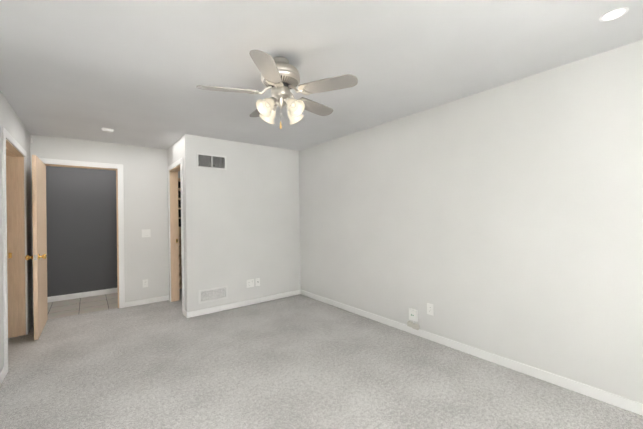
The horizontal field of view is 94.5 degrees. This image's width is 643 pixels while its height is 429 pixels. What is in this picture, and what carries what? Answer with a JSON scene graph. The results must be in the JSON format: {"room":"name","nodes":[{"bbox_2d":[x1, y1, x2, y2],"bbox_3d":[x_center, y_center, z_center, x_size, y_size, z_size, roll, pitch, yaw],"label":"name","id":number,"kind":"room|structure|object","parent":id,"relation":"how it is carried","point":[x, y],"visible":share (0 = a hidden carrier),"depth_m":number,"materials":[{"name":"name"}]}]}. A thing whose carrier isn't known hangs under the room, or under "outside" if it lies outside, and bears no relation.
{"room":"empty bedroom","nodes":[
{"label":"empty bedroom","id":0,"kind":"room"},
{"bbox_2d":[0,91,31,372],"bbox_3d":[-1.624,0.139,1.034,0.120,2.440,7.015,-1,0,-38],"label":"wall","id":1,"kind":"structure","parent":0,"point":[11,123],"depth_m":2.90,"materials":[{"name":"paint"}]},
{"bbox_2d":[0,366,5,384],"bbox_3d":[-1.092,1.311,0.482,0.013,0.078,5.275,-1,0,-38],"label":"baseboard","id":2,"kind":"structure","parent":1,"relation":"attached to","point":[3,373],"depth_m":2.47,"materials":[{"name":"white wood"}]},
{"bbox_2d":[1,127,28,373],"bbox_3d":[-3.167,0.320,2.983,0.176,2.135,1.200,-1,0,-38],"label":"door frame","id":3,"kind":"structure","parent":1,"relation":"attached to","point":[15,242],"depth_m":3.38,"materials":[{"name":"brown wood"}]},
{"bbox_2d":[29,317,33,329],"bbox_3d":[-3.584,1.357,3.670,0.030,0.078,0.418,-1,0,-38],"label":"baseboard","id":4,"kind":"structure","parent":1,"relation":"attached to","point":[31,322],"depth_m":3.70,"materials":[{"name":"white"}]},
{"bbox_2d":[46,166,116,296],"bbox_3d":[-4.231,0.189,4.991,2.543,2.440,0.120,-1,0,-38],"label":"wall","id":5,"kind":"structure","parent":0,"point":[81,214],"depth_m":5.03,"materials":[{"name":"grey paint"}]},
{"bbox_2d":[47,288,117,302],"bbox_3d":[-4.126,1.364,4.972,2.421,0.088,0.013,-1,0,-38],"label":"baseboard","id":6,"kind":"structure","parent":5,"relation":"attached to","point":[79,295],"depth_m":5.02,"materials":[{"name":"white wood"}]},
{"bbox_2d":[48,293,117,319],"bbox_3d":[-3.870,1.433,4.551,2.542,0.060,1.230,-1,0,-38],"label":"floor","id":7,"kind":"structure","parent":0,"point":[65,308],"depth_m":4.57,"materials":[{"name":"beige tile"}]},
{"bbox_2d":[30,134,168,316],"bbox_3d":[-3.423,0.175,4.155,2.541,2.440,0.120,-1,0,-38],"label":"wall","id":8,"kind":"structure","parent":0,"point":[145,176],"depth_m":4.56,"materials":[{"name":"paint"}]},
{"bbox_2d":[25,155,47,339],"bbox_3d":[-3.393,0.366,3.581,0.173,2.030,0.823,-1,0,-38],"label":"door","id":9,"kind":"structure","parent":8,"relation":"in","point":[39,256],"depth_m":3.39,"materials":[{"name":"brown wood"}]},
{"bbox_2d":[39,158,124,307],"bbox_3d":[-3.363,0.327,4.189,0.963,2.135,0.136,-1,0,-38],"label":"door frame","id":10,"kind":"structure","parent":8,"relation":"attached to","point":[119,167],"depth_m":4.40,"materials":[{"name":"white wood"}]},
{"bbox_2d":[143,279,147,287],"bbox_3d":[-2.729,1.068,4.605,0.072,0.118,0.008,-1,0,-38],"label":"outlet","id":11,"kind":"object","parent":8,"relation":"attached to","point":[145,283],"visible":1,"depth_m":4.60,"materials":[{"name":"white plastic"}]},
{"bbox_2d":[142,229,150,236],"bbox_3d":[-2.723,0.293,4.617,0.118,0.122,0.014,-1,0,-38],"label":"light switch","id":12,"kind":"object","parent":8,"relation":"attached to","point":[146,232],"visible":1,"depth_m":4.62,"materials":[{"name":"white plastic"}]},
{"bbox_2d":[125,295,168,306],"bbox_3d":[-2.694,1.347,4.619,0.603,0.078,0.023,-1,0,-38],"label":"baseboard","id":13,"kind":"structure","parent":8,"relation":"attached to","point":[163,298],"depth_m":4.60,"materials":[{"name":"white wood"}]},
{"bbox_2d":[167,134,196,311],"bbox_3d":[-2.484,0.163,4.920,0.120,2.440,2.390,-1,0,-38],"label":"wall","id":14,"kind":"structure","parent":0,"point":[183,146],"depth_m":3.99,"materials":[{"name":"paint"}]},
{"bbox_2d":[170,165,179,301],"bbox_3d":[-2.111,0.333,4.448,0.120,2.088,0.786,-1,0,-38],"label":"door","id":15,"kind":"structure","parent":14,"relation":"attached to","point":[174,240],"depth_m":4.73,"materials":[{"name":"brown wood"}]},
{"bbox_2d":[168,158,184,314],"bbox_3d":[-2.165,0.305,4.405,0.016,2.145,0.900,-1,0,-38],"label":"trim","id":16,"kind":"structure","parent":14,"relation":"attached to","point":[176,164],"depth_m":4.09,"materials":[{"name":"white wood"}]},
{"bbox_2d":[185,290,299,317],"bbox_3d":[-1.076,1.323,4.484,1.800,0.078,0.016,-1,0,-38],"label":"baseboard","id":17,"kind":"structure","parent":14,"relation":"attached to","point":[190,314],"depth_m":4.36,"materials":[{"name":"white wood"}]},
{"bbox_2d":[194,135,300,309],"bbox_3d":[-1.072,0.142,4.586,1.694,2.440,0.120,-1,0,-38],"label":"wall","id":18,"kind":"structure","parent":0,"point":[247,210],"depth_m":4.47,"materials":[{"name":"paint"}]},
{"bbox_2d":[196,153,226,169],"bbox_3d":[-1.531,-0.738,4.157,0.412,0.205,0.008,-1,0,-38],"label":"air vent","id":19,"kind":"object","parent":18,"relation":"attached to","point":[211,161],"visible":1,"depth_m":4.15,"materials":[{"name":"white metal"}]},
{"bbox_2d":[199,286,227,303],"bbox_3d":[-1.505,1.117,4.151,0.400,0.185,0.007,-1,0,-38],"label":"air vent","id":20,"kind":"object","parent":18,"relation":"attached to","point":[212,294],"visible":1,"depth_m":4.14,"materials":[{"name":"white metal"}]},
{"bbox_2d":[247,279,253,287],"bbox_3d":[-1.073,1.040,4.490,0.118,0.118,0.008,-1,0,-38],"label":"outlet","id":21,"kind":"object","parent":18,"relation":"attached to","point":[250,282],"visible":1,"depth_m":4.49,"materials":[{"name":"white plastic"}]},
{"bbox_2d":[255,278,259,285],"bbox_3d":[-0.975,1.038,4.561,0.072,0.118,0.018,-1,0,-38],"label":"outlet","id":22,"kind":"object","parent":18,"relation":"attached to","point":[257,281],"visible":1,"depth_m":4.56,"materials":[{"name":"white plastic"}]},
{"bbox_2d":[0,289,642,428],"bbox_3d":[-0.808,1.381,2.213,4.471,0.060,7.890,-1,0,-38],"label":"floor carpet","id":23,"kind":"object","parent":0,"point":[299,361],"visible":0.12,"depth_m":2.43,"materials":[{"name":"grey carpet"}]},
{"bbox_2d":[178,178,181,288],"bbox_3d":[-2.377,0.373,5.516,0.720,2.021,0.360,-1,0,-38],"label":"closet shelves","id":24,"kind":"object","parent":23,"relation":"on","point":[179,212],"depth_m":5.53,"materials":[{"name":"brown wood"}]},
{"bbox_2d":[0,0,642,150],"bbox_3d":[-0.969,-1.136,2.378,4.471,0.100,8.290,-1,0,-38],"label":"ceiling","id":25,"kind":"structure","parent":0,"point":[133,72],"depth_m":2.06,"materials":[{"name":"paint"}]},
{"bbox_2d":[102,128,113,131],"bbox_3d":[-2.647,-1.042,3.679,0.120,0.033,0.120,-1,0,-38],"label":"smoke detector","id":26,"kind":"object","parent":25,"relation":"attached to","point":[107,130],"visible":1,"depth_m":3.65,"materials":[{"name":"white plastic"}]},
{"bbox_2d":[196,50,357,128],"bbox_3d":[-0.295,-0.843,2.159,1.075,0.508,1.062,-1,0,-38],"label":"ceiling fan","id":27,"kind":"object","parent":25,"relation":"hanging from","point":[280,77],"visible":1,"depth_m":2.04,"materials":[{"name":"silver metal"}]},
{"bbox_2d":[599,7,628,21],"bbox_3d":[1.644,-1.123,1.672,0.120,0.006,0.120,-1,0,-38],"label":"recessed light","id":28,"kind":"object","parent":25,"relation":"in","point":[614,14],"visible":1,"depth_m":1.67,"materials":[{"name":"white"}]},
{"bbox_2d":[299,40,642,402],"bbox_3d":[0.884,0.110,3.560,0.120,2.440,7.890,-1,0,-38],"label":"wall","id":29,"kind":"structure","parent":0,"point":[505,220],"depth_m":2.55,"materials":[{"name":"paint"}]},
{"bbox_2d":[407,308,418,333],"bbox_3d":[1.013,1.188,3.288,0.035,0.277,0.136,-1,0,-38],"label":"electrical outlet","id":30,"kind":"object","parent":29,"relation":"attached to","point":[413,315],"visible":1,"depth_m":3.27,"materials":[{"name":"white plastic"}]},
{"bbox_2d":[427,303,433,315],"bbox_3d":[1.146,0.999,3.136,0.008,0.118,0.072,-1,0,-38],"label":"outlet","id":31,"kind":"object","parent":29,"relation":"attached to","point":[430,309],"visible":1,"depth_m":3.13,"materials":[{"name":"white plastic"}]},
{"bbox_2d":[300,290,642,415],"bbox_3d":[1.427,1.281,2.780,0.013,0.078,5.780,-1,0,-38],"label":"baseboard","id":32,"kind":"structure","parent":29,"relation":"attached to","point":[636,407],"depth_m":2.55,"materials":[{"name":"white wood"}]}
]}

